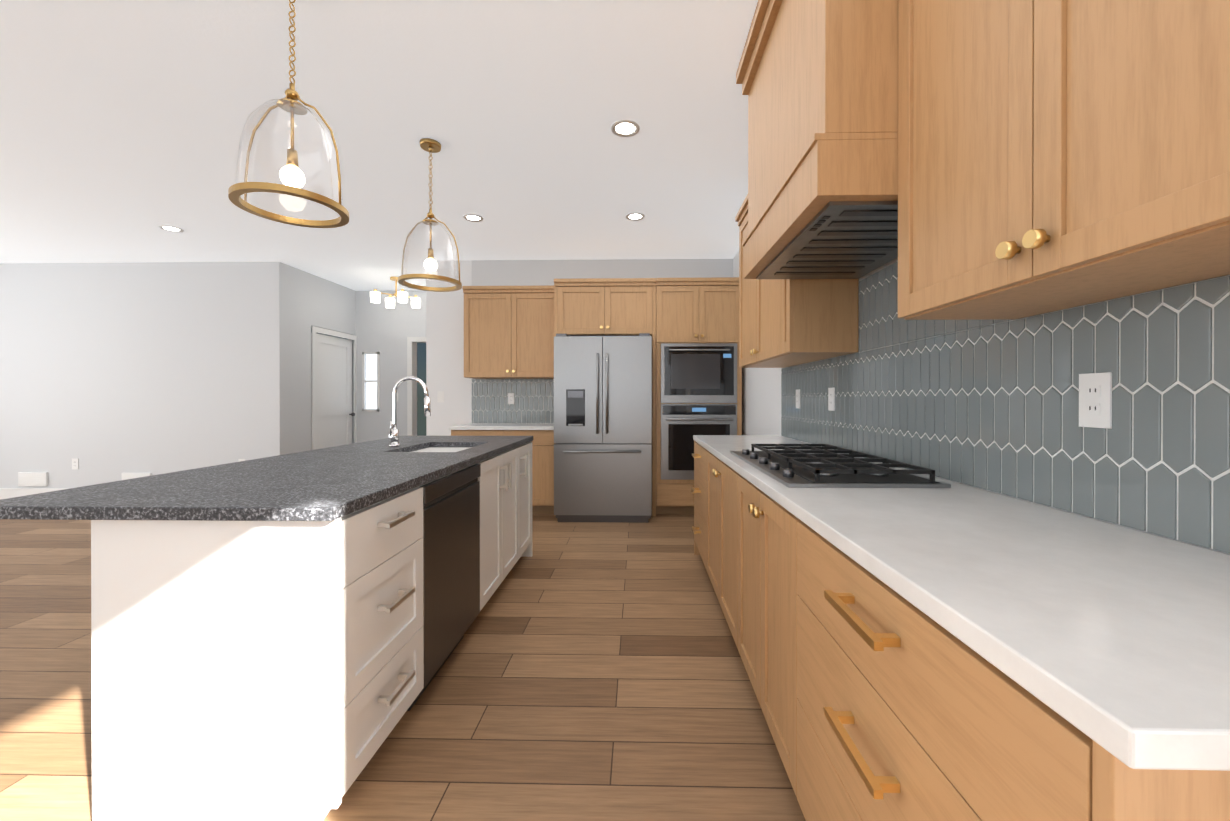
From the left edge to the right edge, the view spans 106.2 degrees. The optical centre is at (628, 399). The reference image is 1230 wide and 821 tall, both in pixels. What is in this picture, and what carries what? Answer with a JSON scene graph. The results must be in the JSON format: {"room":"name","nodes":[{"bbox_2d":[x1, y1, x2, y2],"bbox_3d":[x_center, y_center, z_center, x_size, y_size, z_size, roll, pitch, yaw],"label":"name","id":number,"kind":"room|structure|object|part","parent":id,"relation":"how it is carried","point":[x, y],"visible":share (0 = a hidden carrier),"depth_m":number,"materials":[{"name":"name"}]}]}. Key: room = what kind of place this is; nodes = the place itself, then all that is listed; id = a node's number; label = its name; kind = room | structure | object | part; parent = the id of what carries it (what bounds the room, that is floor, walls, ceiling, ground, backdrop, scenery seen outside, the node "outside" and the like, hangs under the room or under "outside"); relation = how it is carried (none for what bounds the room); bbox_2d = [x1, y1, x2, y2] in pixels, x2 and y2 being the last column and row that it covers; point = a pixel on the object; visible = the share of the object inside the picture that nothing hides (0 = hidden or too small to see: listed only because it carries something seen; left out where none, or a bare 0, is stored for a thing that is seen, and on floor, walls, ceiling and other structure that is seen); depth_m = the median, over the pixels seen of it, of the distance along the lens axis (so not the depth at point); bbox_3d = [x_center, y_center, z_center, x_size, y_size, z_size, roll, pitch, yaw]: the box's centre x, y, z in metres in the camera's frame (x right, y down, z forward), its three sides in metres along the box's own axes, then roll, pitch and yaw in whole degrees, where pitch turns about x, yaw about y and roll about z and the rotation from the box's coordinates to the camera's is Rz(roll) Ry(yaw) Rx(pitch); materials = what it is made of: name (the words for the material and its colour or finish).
{"room":"kitchen","nodes":[
{"label":"kitchen","id":0,"kind":"room"},
{"bbox_2d":[0,262,288,487],"bbox_3d":[-6.371,-0.220,5.505,4.600,2.790,0.140,0,0,1],"label":"wall","id":1,"kind":"structure","parent":0,"point":[111,372],"depth_m":5.42,"materials":[{"name":"white paint"}]},
{"bbox_2d":[18,472,47,485],"bbox_3d":[-7.023,0.935,5.440,0.340,0.160,0.024,0,0,1],"label":"air vent","id":2,"kind":"object","parent":1,"relation":"in","point":[32,478],"visible":0.98,"depth_m":5.43,"materials":[{"name":"white"}]},
{"bbox_2d":[0,488,69,498],"bbox_3d":[-6.366,1.110,5.432,4.614,0.130,0.014,0,0,1],"label":"baseboard","id":3,"kind":"structure","parent":1,"relation":"attached to","point":[5,493],"depth_m":5.43,"materials":[{"name":"white"}]},
{"bbox_2d":[72,459,78,468],"bbox_3d":[-6.523,0.755,5.436,0.074,0.128,0.008,0,0,1],"label":"electrical outlet","id":4,"kind":"object","parent":1,"relation":"attached to","point":[75,465],"visible":1,"depth_m":5.43,"materials":[{"name":"white plastic"}]},
{"bbox_2d":[122,473,151,479],"bbox_3d":[-5.773,0.935,5.414,0.340,0.160,0.024,0,0,1],"label":"air vent","id":5,"kind":"object","parent":1,"relation":"in","point":[125,476],"visible":0.29,"depth_m":5.40,"materials":[{"name":"white"}]},
{"bbox_2d":[288,265,355,453],"bbox_3d":[-4.125,-0.223,6.252,0.140,2.790,1.450,0,0,1],"label":"wall","id":6,"kind":"structure","parent":0,"point":[316,301],"depth_m":5.82,"materials":[{"name":"white paint"}]},
{"bbox_2d":[311,326,356,449],"bbox_3d":[-4.051,0.112,6.387,0.122,2.120,0.940,0,0,1],"label":"hall door","id":7,"kind":"structure","parent":6,"relation":"in","point":[332,414],"depth_m":6.35,"materials":[{"name":"white wood"}]},
{"bbox_2d":[0,0,757,290],"bbox_3d":[-3.798,-1.644,2.554,10.150,0.080,13.040,0,0,1],"label":"ceiling","id":8,"kind":"structure","parent":0,"point":[122,122],"depth_m":2.74,"materials":[{"name":"white paint"}]},
{"bbox_2d":[159,225,183,231],"bbox_3d":[-4.295,-1.608,4.335,0.170,0.006,0.170,0,0,1],"label":"recessed light","id":9,"kind":"object","parent":8,"relation":"in","point":[170,228],"visible":1,"depth_m":4.33,"materials":[{"name":"white"}]},
{"bbox_2d":[228,0,348,227],"bbox_3d":[-1.270,-1.158,1.742,0.372,0.884,0.368,0,0,1],"label":"pendant light","id":10,"kind":"object","parent":8,"relation":"hanging from","point":[292,177],"visible":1,"depth_m":1.73,"materials":[{"name":"clear glass"}]},
{"bbox_3d":[-1.270,-0.919,1.743,0.332,0.362,0.332,0,0,1],"label":"glass","id":11,"kind":"part","parent":10,"relation":"part of","materials":[{"name":"clear glass"}]},
{"bbox_3d":[-1.270,-0.841,1.743,0.080,0.080,0.080,0,0,1],"label":"bulb","id":12,"kind":"part","parent":10,"relation":"part of","materials":[{"name":"white glass"}]},
{"bbox_2d":[370,276,419,307],"bbox_3d":[-3.077,-1.437,6.110,0.471,0.359,0.474,0,0,1],"label":"chandelier","id":13,"kind":"object","parent":8,"relation":"hanging from","point":[402,295],"visible":0.96,"depth_m":6.07,"materials":[{"name":"white glass"}]},
{"bbox_3d":[-3.077,-1.492,6.110,0.392,0.249,0.394,0,0,1],"label":"frame","id":14,"kind":"part","parent":13,"relation":"part of","materials":[{"name":"gold metal"}]},
{"bbox_2d":[398,138,461,291],"bbox_3d":[-1.240,-1.163,2.892,0.372,0.884,0.368,0,0,1],"label":"pendant light","id":15,"kind":"object","parent":8,"relation":"hanging from","point":[429,145],"visible":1,"depth_m":2.88,"materials":[{"name":"clear glass"}]},
{"bbox_3d":[-1.240,-0.924,2.893,0.332,0.362,0.332,0,0,1],"label":"glass","id":16,"kind":"part","parent":15,"relation":"part of","materials":[{"name":"clear glass"}]},
{"bbox_3d":[-1.240,-0.846,2.893,0.080,0.080,0.080,0,0,1],"label":"bulb","id":17,"kind":"part","parent":15,"relation":"part of","materials":[{"name":"white glass"}]},
{"bbox_2d":[463,214,482,221],"bbox_3d":[-1.370,-1.607,4.073,0.170,0.006,0.170,0,0,1],"label":"recessed light","id":18,"kind":"object","parent":8,"relation":"in","point":[473,217],"visible":1,"depth_m":4.07,"materials":[{"name":"white"}]},
{"bbox_2d":[611,120,639,136],"bbox_3d":[-0.018,-1.602,2.724,0.170,0.006,0.170,0,0,1],"label":"recessed light","id":19,"kind":"object","parent":8,"relation":"in","point":[624,128],"visible":1,"depth_m":2.72,"materials":[{"name":"white"}]},
{"bbox_2d":[626,212,644,220],"bbox_3d":[0.059,-1.607,4.043,0.170,0.006,0.170,0,0,1],"label":"recessed light","id":20,"kind":"object","parent":8,"relation":"in","point":[635,216],"visible":1,"depth_m":4.04,"materials":[{"name":"white"}]},
{"bbox_2d":[355,290,425,442],"bbox_3d":[-3.106,-0.225,6.886,1.870,2.790,0.140,0,0,1],"label":"wall","id":21,"kind":"structure","parent":0,"point":[383,330],"depth_m":6.83,"materials":[{"name":"white paint"}]},
{"bbox_2d":[362,352,379,410],"bbox_3d":[-3.811,-0.270,6.879,0.320,0.940,0.122,0,0,1],"label":"window","id":22,"kind":"structure","parent":21,"relation":"in","point":[371,401],"depth_m":6.93,"materials":[{"name":"white glass"}]},
{"bbox_3d":[-3.810,-0.271,6.935,0.320,0.940,0.010,0,0,1],"label":"pane","id":23,"kind":"part","parent":22,"relation":"part of","materials":[{"name":"glass"}]},
{"bbox_2d":[407,337,425,435],"bbox_3d":[-2.818,0.120,6.803,0.890,2.100,0.015,0,0,1],"label":"door frame","id":24,"kind":"structure","parent":21,"relation":"attached to","point":[410,340],"depth_m":6.80,"materials":[{"name":"white wood"}]},
{"bbox_2d":[0,499,805,820],"bbox_3d":[-2.632,1.215,2.610,12.200,0.060,12.900,0,0,1],"label":"floor","id":25,"kind":"structure","parent":0,"point":[592,671],"depth_m":1.82,"materials":[{"name":"brown wood"}]},
{"bbox_2d":[91,440,532,820],"bbox_3d":[-1.064,0.749,2.370,0.716,0.875,2.270,0,0,1],"label":"kitchen island","id":26,"kind":"object","parent":25,"relation":"on","point":[277,638],"depth_m":1.24,"materials":[{"name":"white paint"}]},
{"bbox_2d":[0,436,531,523],"bbox_3d":[-1.247,0.294,2.362,1.000,0.035,2.310,0,0,1],"label":"island countertop","id":27,"kind":"structure","parent":26,"relation":"on","point":[309,487],"depth_m":1.46,"materials":[{"name":"grey stone"}]},
{"bbox_2d":[388,376,430,447],"bbox_3d":[-1.292,0.067,2.712,0.245,0.416,0.091,0,0,1],"label":"faucet","id":28,"kind":"object","parent":27,"relation":"on","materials":[{"name":"silver metal"}]},
{"bbox_2d":[408,444,471,451],"bbox_3d":[-1.104,0.417,2.725,0.414,0.239,0.584,0,0,1],"label":"sink","id":29,"kind":"object","parent":27,"relation":"in","point":[427,447],"depth_m":2.94,"materials":[{"name":"white ceramic"}]},
{"bbox_2d":[407,464,480,710],"bbox_3d":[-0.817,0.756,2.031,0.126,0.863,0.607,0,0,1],"label":"dishwasher","id":30,"kind":"object","parent":26,"relation":"in","point":[450,502],"depth_m":1.96,"materials":[{"name":"black metal"}]},
{"bbox_2d":[449,423,553,513],"bbox_3d":[-1.279,0.722,4.982,1.065,0.910,0.683,0,0,1],"label":"base cabinet","id":31,"kind":"object","parent":25,"relation":"on","point":[542,434],"visible":0.38,"depth_m":4.68,"materials":[{"name":"brown wood"}]},
{"bbox_2d":[554,333,651,522],"bbox_3d":[-0.238,0.270,4.808,0.937,1.815,0.937,0,0,1],"label":"refrigerator","id":32,"kind":"object","parent":25,"relation":"on","point":[603,428],"visible":1,"depth_m":4.41,"materials":[{"name":"silver metal"}]},
{"bbox_2d":[554,278,655,515],"bbox_3d":[-0.231,-0.023,4.968,1.030,2.400,0.662,0,0,1],"label":"cabinet","id":33,"kind":"object","parent":25,"relation":"on","point":[604,306],"visible":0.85,"depth_m":4.67,"materials":[{"name":"brown wood"}]},
{"bbox_2d":[656,277,741,514],"bbox_3d":[0.715,-0.023,4.924,0.857,2.400,0.710,0,0,1],"label":"tall cabinet","id":34,"kind":"object","parent":25,"relation":"on","point":[698,380],"visible":0.81,"depth_m":4.63,"materials":[{"name":"brown wood"}]},
{"bbox_2d":[661,404,736,479],"bbox_3d":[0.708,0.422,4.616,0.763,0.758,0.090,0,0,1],"label":"wall oven","id":35,"kind":"object","parent":34,"relation":"in","point":[679,422],"depth_m":4.63,"materials":[{"name":"silver metal"}]},
{"bbox_2d":[661,343,736,402],"bbox_3d":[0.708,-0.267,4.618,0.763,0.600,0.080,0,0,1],"label":"microwave","id":36,"kind":"object","parent":34,"relation":"in","point":[690,372],"depth_m":4.62,"materials":[{"name":"silver metal"}]},
{"bbox_2d":[692,435,1229,820],"bbox_3d":[0.772,0.707,1.973,0.700,0.962,3.165,0,0,1],"label":"base cabinet","id":37,"kind":"object","parent":25,"relation":"on","point":[917,643],"visible":1,"depth_m":0.75,"materials":[{"name":"brown wood"}]},
{"bbox_2d":[426,259,732,435],"bbox_3d":[-0.502,-0.220,5.380,3.680,2.790,0.140,0,0,1],"label":"wall","id":38,"kind":"structure","parent":0,"point":[445,342],"depth_m":5.32,"materials":[{"name":"white paint"}]},
{"bbox_2d":[438,391,443,401],"bbox_3d":[-2.174,-0.035,5.341,0.074,0.128,0.008,0,0,1],"label":"light switch","id":39,"kind":"object","parent":38,"relation":"attached to","point":[440,396],"visible":1,"depth_m":5.34,"materials":[{"name":"white plastic"}]},
{"bbox_2d":[462,285,553,378],"bbox_3d":[-1.260,-0.734,5.127,1.035,0.980,0.382,0,0,1],"label":"upper cabinet","id":40,"kind":"object","parent":38,"relation":"attached to","point":[508,332],"visible":0.92,"depth_m":4.97,"materials":[{"name":"brown wood"}]},
{"bbox_2d":[472,379,553,422],"bbox_3d":[-1.276,0.010,5.325,1.075,0.507,0.006,0,0,1],"label":"backsplash","id":41,"kind":"structure","parent":38,"relation":"attached to","point":[533,400],"depth_m":5.32,"materials":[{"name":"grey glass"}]},
{"bbox_2d":[508,393,513,403],"bbox_3d":[-1.354,-0.015,5.319,0.074,0.128,0.008,0,0,1],"label":"electrical outlet","id":42,"kind":"object","parent":41,"relation":"attached to","point":[510,398],"visible":1,"depth_m":5.32,"materials":[{"name":"white plastic"}]},
{"bbox_2d":[733,251,1229,554],"bbox_3d":[1.170,-0.203,0.744,0.140,2.790,9.340,0,0,1],"label":"wall","id":43,"kind":"structure","parent":0,"point":[761,401],"depth_m":3.93,"materials":[{"name":"white paint"}]},
{"bbox_2d":[735,194,858,367],"bbox_3d":[0.955,-0.790,2.828,0.366,1.110,1.138,0,0,1],"label":"upper cabinet","id":44,"kind":"object","parent":43,"relation":"attached to","point":[783,323],"visible":0.5,"depth_m":2.31,"materials":[{"name":"brown wood"}]},
{"bbox_2d":[736,0,897,278],"bbox_3d":[0.816,-1.087,1.791,0.599,1.022,0.935,0,0,1],"label":"range hood","id":45,"kind":"object","parent":43,"relation":"attached to","point":[817,80],"visible":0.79,"depth_m":1.49,"materials":[{"name":"brown wood"}]},
{"bbox_2d":[781,276,1229,553],"bbox_3d":[1.120,0.023,1.826,0.006,0.507,3.300,0,0,1],"label":"backsplash","id":46,"kind":"structure","parent":43,"relation":"attached to","point":[994,408],"depth_m":1.16,"materials":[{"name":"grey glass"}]},
{"bbox_2d":[796,389,799,408],"bbox_3d":[1.140,-0.006,3.106,0.008,0.128,0.074,0,0,1],"label":"electrical outlet","id":47,"kind":"object","parent":46,"relation":"attached to","point":[798,398],"visible":1,"depth_m":3.09,"materials":[{"name":"white plastic"}]},
{"bbox_2d":[828,387,834,410],"bbox_3d":[1.128,-0.004,2.566,0.008,0.128,0.074,0,0,1],"label":"electrical outlet","id":48,"kind":"object","parent":46,"relation":"attached to","point":[831,399],"visible":1,"depth_m":2.56,"materials":[{"name":"white plastic"}]},
{"bbox_2d":[1079,372,1111,428],"bbox_3d":[1.097,0.001,1.086,0.008,0.128,0.074,0,0,1],"label":"electrical outlet","id":49,"kind":"object","parent":46,"relation":"attached to","point":[1095,400],"visible":1,"depth_m":1.08,"materials":[{"name":"white plastic"}]},
{"bbox_2d":[898,0,1229,319],"bbox_3d":[0.913,-0.783,0.866,0.366,1.110,0.908,0,0,1],"label":"upper cabinet","id":50,"kind":"object","parent":43,"relation":"attached to","point":[1055,155],"visible":1,"depth_m":0.84,"materials":[{"name":"brown wood"}]}
]}

